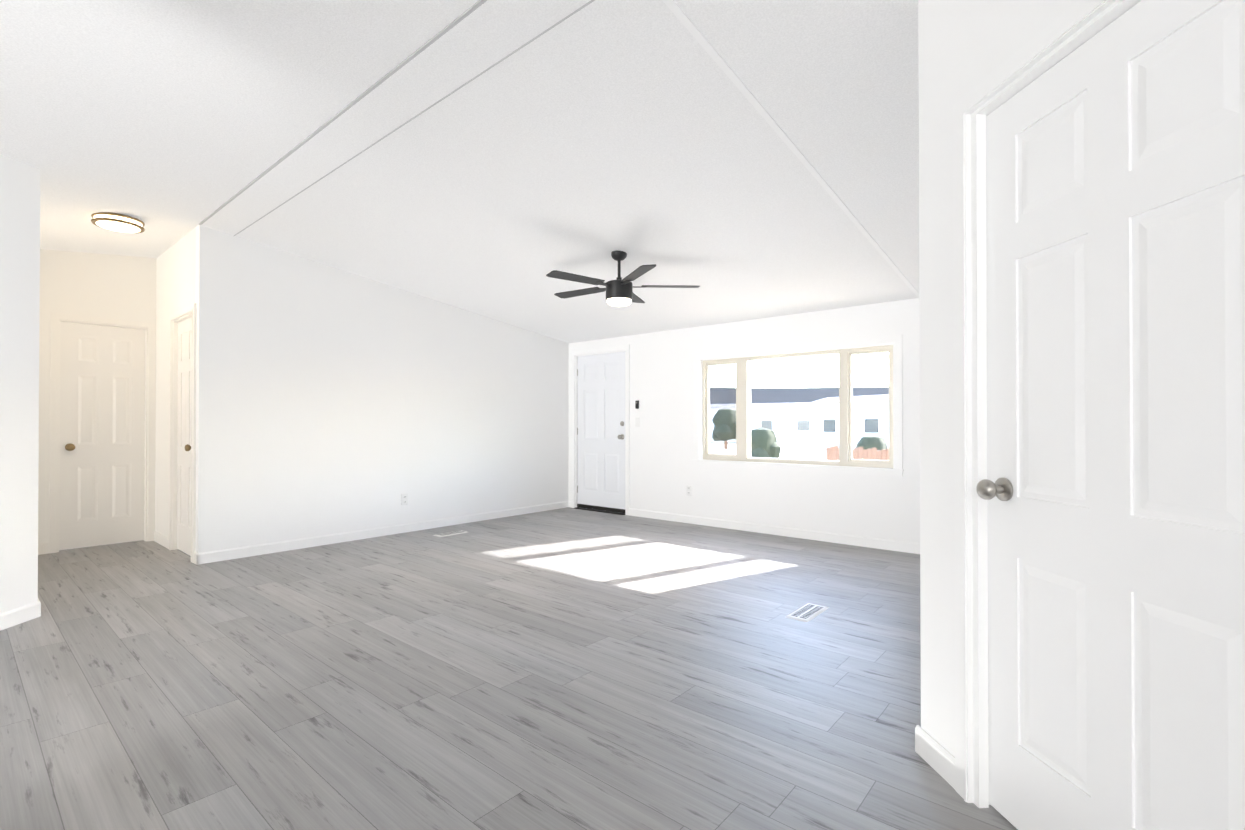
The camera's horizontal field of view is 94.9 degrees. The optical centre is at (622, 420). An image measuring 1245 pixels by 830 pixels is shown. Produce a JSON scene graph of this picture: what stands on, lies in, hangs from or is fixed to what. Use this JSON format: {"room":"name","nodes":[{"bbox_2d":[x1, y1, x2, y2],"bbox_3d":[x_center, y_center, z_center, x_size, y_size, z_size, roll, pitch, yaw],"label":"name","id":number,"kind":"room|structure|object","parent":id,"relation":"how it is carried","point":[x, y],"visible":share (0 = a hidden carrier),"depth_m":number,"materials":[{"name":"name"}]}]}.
{"room":"empty living room","nodes":[
{"label":"empty living room","id":0,"kind":"room"},
{"bbox_2d":[0,155,39,613],"bbox_3d":[-3.283,-0.310,1.094,3.342,2.860,3.260,0,0,40],"label":"wall","id":1,"kind":"structure","parent":0,"point":[19,300],"depth_m":3.20,"materials":[{"name":"white paint"}]},
{"bbox_2d":[0,601,40,630],"bbox_3d":[-3.194,1.076,1.116,0.013,0.088,4.404,0,0,-5],"label":"baseboard","id":2,"kind":"structure","parent":1,"relation":"attached to","point":[17,616],"depth_m":3.19,"materials":[{"name":"white wood"}]},
{"bbox_2d":[38,249,156,552],"bbox_3d":[-4.864,-0.285,5.117,0.110,2.860,1.060,0,0,40],"label":"wall","id":3,"kind":"structure","parent":0,"point":[121,287],"depth_m":5.08,"materials":[{"name":"white paint"}]},
{"bbox_2d":[59,321,144,549],"bbox_3d":[-4.725,0.133,5.213,0.107,2.005,0.580,0,0,40],"label":"door","id":4,"kind":"structure","parent":3,"relation":"in","point":[102,441],"depth_m":5.21,"materials":[{"name":"white wood"}]},
{"bbox_2d":[49,312,154,553],"bbox_3d":[-4.750,0.106,5.234,0.130,2.080,0.710,0,0,40],"label":"door frame","id":5,"kind":"structure","parent":3,"relation":"attached to","point":[55,325],"depth_m":5.10,"materials":[{"name":"white wood"}]},
{"bbox_2d":[155,227,195,537],"bbox_3d":[-3.975,-0.285,5.131,1.450,2.860,0.110,0,0,40],"label":"wall","id":6,"kind":"structure","parent":0,"point":[175,276],"depth_m":5.24,"materials":[{"name":"white paint"}]},
{"bbox_2d":[154,531,168,548],"bbox_3d":[-4.259,1.102,5.281,0.593,0.088,0.013,0,0,40],"label":"baseboard","id":7,"kind":"structure","parent":6,"relation":"attached to","point":[161,539],"depth_m":5.26,"materials":[{"name":"white wood"}]},
{"bbox_2d":[168,303,196,562],"bbox_3d":[-3.699,0.100,4.882,0.784,2.087,0.130,0,0,40],"label":"door frame","id":8,"kind":"structure","parent":6,"relation":"attached to","point":[185,313],"depth_m":5.05,"materials":[{"name":"white wood"}]},
{"bbox_2d":[177,317,191,555],"bbox_3d":[-3.721,0.131,4.856,0.640,2.005,0.107,0,0,40],"label":"hall door","id":9,"kind":"structure","parent":6,"relation":"in","point":[184,442],"depth_m":4.93,"materials":[{"name":"white wood"}]},
{"bbox_2d":[195,225,568,552],"bbox_3d":[-2.091,-0.278,6.151,0.110,2.860,4.100,0,0,40],"label":"wall","id":10,"kind":"structure","parent":0,"point":[330,400],"depth_m":5.46,"materials":[{"name":"white paint"}]},
{"bbox_2d":[196,501,568,564],"bbox_3d":[-2.048,1.108,6.097,0.013,0.088,4.113,0,0,40],"label":"baseboard","id":11,"kind":"structure","parent":10,"relation":"attached to","point":[239,552],"depth_m":5.51,"materials":[{"name":"white wood"}]},
{"bbox_2d":[401,493,407,504],"bbox_3d":[-2.240,0.810,5.876,0.008,0.116,0.072,0,0,40],"label":"outlet","id":12,"kind":"object","parent":10,"relation":"attached to","point":[404,499],"visible":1,"depth_m":5.87,"materials":[{"name":"white plastic"}]},
{"bbox_2d":[199,0,594,235],"bbox_3d":[0.519,-1.575,1.417,10.000,0.049,0.246,0,0,40],"label":"ceiling beam","id":13,"kind":"structure","parent":0,"point":[476,40],"depth_m":2.73,"materials":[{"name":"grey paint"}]},
{"bbox_2d":[0,0,918,342],"bbox_3d":[-0.663,-1.463,2.265,13.500,0.880,9.000,0,0,40],"label":"ceiling","id":14,"kind":"structure","parent":0,"point":[587,140],"depth_m":3.05,"materials":[{"name":"white paint"}]},
{"bbox_2d":[91,212,144,232],"bbox_3d":[-3.756,-1.479,4.260,0.303,0.105,0.303,0,0,40],"label":"light","id":15,"kind":"object","parent":14,"relation":"attached to","point":[124,223],"visible":0.98,"depth_m":4.19,"materials":[{"name":"white"}]},
{"bbox_2d":[546,250,699,306],"bbox_3d":[-0.060,-1.110,4.483,1.197,0.420,1.217,0,0,40],"label":"ceiling fan","id":16,"kind":"object","parent":14,"relation":"hanging from","point":[619,291],"visible":1,"depth_m":4.40,"materials":[{"name":"black metal"}]},
{"bbox_2d":[662,0,918,297],"bbox_3d":[1.310,-1.309,3.434,0.032,0.495,3.865,0,0,40],"label":"ceiling trim","id":17,"kind":"structure","parent":14,"relation":"attached to","point":[691,27],"depth_m":2.71,"materials":[{"name":"white"}]},
{"bbox_2d":[0,507,1017,829],"bbox_3d":[-0.679,1.187,2.229,13.300,0.120,8.550,0,0,40],"label":"floor","id":18,"kind":"structure","parent":0,"point":[568,669],"depth_m":2.42,"materials":[{"name":"grey laminate"}]},
{"bbox_2d":[433,530,466,536],"bbox_3d":[-1.740,1.146,5.805,0.135,0.007,0.335,0,0,40],"label":"floor vent","id":19,"kind":"object","parent":18,"relation":"in","point":[450,533],"visible":1,"depth_m":5.79,"materials":[{"name":"white metal"}]},
{"bbox_2d":[786,603,828,621],"bbox_3d":[1.095,1.131,3.381,0.135,0.007,0.335,0,0,40],"label":"floor vent","id":20,"kind":"object","parent":18,"relation":"in","point":[807,612],"visible":1,"depth_m":3.36,"materials":[{"name":"white metal"}]},
{"bbox_2d":[568,298,919,543],"bbox_3d":[3.137,-0.289,4.511,10.210,2.860,0.150,0,0,40],"label":"wall","id":21,"kind":"structure","parent":0,"point":[664,470],"depth_m":5.89,"materials":[{"name":"white paint"}]},
{"bbox_2d":[575,507,624,514],"bbox_3d":[-0.259,1.155,7.339,0.856,0.009,0.165,0,0,40],"label":"trim","id":22,"kind":"structure","parent":21,"relation":"attached to","point":[600,511],"depth_m":7.27,"materials":[{"name":"grey"}]},
{"bbox_2d":[571,345,629,514],"bbox_3d":[-0.248,0.116,7.359,0.994,2.087,0.170,0,0,40],"label":"door frame","id":23,"kind":"structure","parent":21,"relation":"attached to","point":[574,457],"depth_m":7.40,"materials":[{"name":"white wood"}]},
{"bbox_2d":[577,351,624,512],"bbox_3d":[-0.286,0.147,7.319,0.857,2.005,0.107,0,0,40],"label":"entry door","id":24,"kind":"structure","parent":21,"relation":"in","point":[601,432],"depth_m":7.32,"materials":[{"name":"white wood"}]},
{"bbox_2d":[635,400,638,408],"bbox_3d":[0.175,-0.193,6.901,0.042,0.100,0.026,0,0,40],"label":"switch","id":25,"kind":"object","parent":21,"relation":"attached to","point":[637,404],"visible":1,"depth_m":6.89,"materials":[{"name":"black plastic"}]},
{"bbox_2d":[635,417,639,426],"bbox_3d":[0.178,0.017,6.904,0.072,0.116,0.016,0,0,40],"label":"switch plate","id":26,"kind":"object","parent":21,"relation":"attached to","point":[637,421],"visible":1,"depth_m":6.90,"materials":[{"name":"white plastic"}]},
{"bbox_2d":[686,485,691,495],"bbox_3d":[0.746,0.784,6.424,0.072,0.116,0.008,0,0,40],"label":"outlet","id":27,"kind":"object","parent":21,"relation":"attached to","point":[688,489],"visible":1,"depth_m":6.42,"materials":[{"name":"white plastic"}]},
{"bbox_2d":[568,501,919,553],"bbox_3d":[3.093,1.097,4.433,9.987,0.088,0.013,0,0,40],"label":"baseboard","id":28,"kind":"structure","parent":21,"relation":"attached to","point":[899,546],"depth_m":5.67,"materials":[{"name":"white wood"}]},
{"bbox_2d":[692,335,903,476],"bbox_3d":[1.660,-0.126,5.730,2.172,1.242,0.165,0,0,40],"label":"window","id":29,"kind":"structure","parent":21,"relation":"in","point":[742,411],"depth_m":5.63,"materials":[{"name":"beige plastic"}]},
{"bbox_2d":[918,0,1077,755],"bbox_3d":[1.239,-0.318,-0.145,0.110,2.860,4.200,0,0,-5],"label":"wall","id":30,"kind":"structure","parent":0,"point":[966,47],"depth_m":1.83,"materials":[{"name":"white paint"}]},
{"bbox_2d":[915,725,954,788],"bbox_3d":[1.173,1.068,-0.103,0.013,0.088,4.113,0,0,-5],"label":"baseboard","id":31,"kind":"structure","parent":30,"relation":"attached to","point":[935,755],"depth_m":1.83,"materials":[{"name":"white wood"}]},
{"bbox_2d":[953,0,1140,807],"bbox_3d":[1.109,0.077,1.291,0.130,2.087,0.914,0,0,-5],"label":"door frame","id":32,"kind":"structure","parent":30,"relation":"attached to","point":[1072,28],"depth_m":1.67,"materials":[{"name":"white wood"}]},
{"bbox_2d":[976,0,1244,829],"bbox_3d":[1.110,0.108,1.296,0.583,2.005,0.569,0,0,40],"label":"door","id":33,"kind":"structure","parent":30,"relation":"in","point":[1110,489],"depth_m":1.26,"materials":[{"name":"white wood"}]},
{"label":"outside","id":34,"kind":"structure","parent":0,"visible":0},
{"bbox_2d":[710,442,825,459],"bbox_3d":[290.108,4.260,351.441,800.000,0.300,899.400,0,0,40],"label":"ground","id":35,"kind":"structure","parent":34,"point":[784,450],"depth_m":39.07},
{"bbox_2d":[712,408,735,448],"bbox_3d":[7.772,0.578,43.018,2.336,3.120,2.253,0,0,40],"label":"tree","id":36,"kind":"object","parent":35,"relation":"on","point":[723,425],"depth_m":42.41,"materials":[{"name":"green plant"}]},
{"bbox_2d":[710,402,810,443],"bbox_3d":[12.467,0.225,60.559,18.500,4.050,5.000,0,0,32],"label":"house","id":37,"kind":"structure","parent":35,"relation":"on","point":[783,422],"depth_m":55.94,"materials":[{"name":"grey"}]},
{"bbox_2d":[751,427,780,457],"bbox_3d":[4.890,1.108,20.173,1.258,1.768,1.213,0,0,40],"label":"bush","id":38,"kind":"object","parent":35,"relation":"on","point":[757,443],"depth_m":19.84,"materials":[{"name":"green plant"}]},
{"bbox_2d":[806,394,888,448],"bbox_3d":[19.527,0.102,41.441,5.000,4.050,11.500,0,0,-30],"label":"house","id":39,"kind":"structure","parent":35,"relation":"on","point":[857,427],"depth_m":41.63,"materials":[{"name":"grey"}]},
{"bbox_2d":[826,445,888,460],"bbox_3d":[5.733,1.273,12.511,0.060,1.340,3.994,0,0,-16],"label":"fence","id":40,"kind":"object","parent":35,"relation":"on","point":[858,452],"depth_m":13.17,"materials":[{"name":"brown"}]},
{"bbox_2d":[856,434,886,450],"bbox_3d":[7.498,1.192,17.189,1.078,1.560,1.040,0,0,40],"label":"bush","id":41,"kind":"object","parent":35,"relation":"on","point":[873,443],"depth_m":16.97,"materials":[{"name":"green plant"}]},
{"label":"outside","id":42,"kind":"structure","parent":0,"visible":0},
{"bbox_2d":[710,387,888,403],"bbox_3d":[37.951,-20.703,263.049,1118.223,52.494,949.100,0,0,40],"label":"roof","id":43,"kind":"structure","parent":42,"point":[772,392],"depth_m":671.64,"materials":[{"name":"grey"}]}
]}

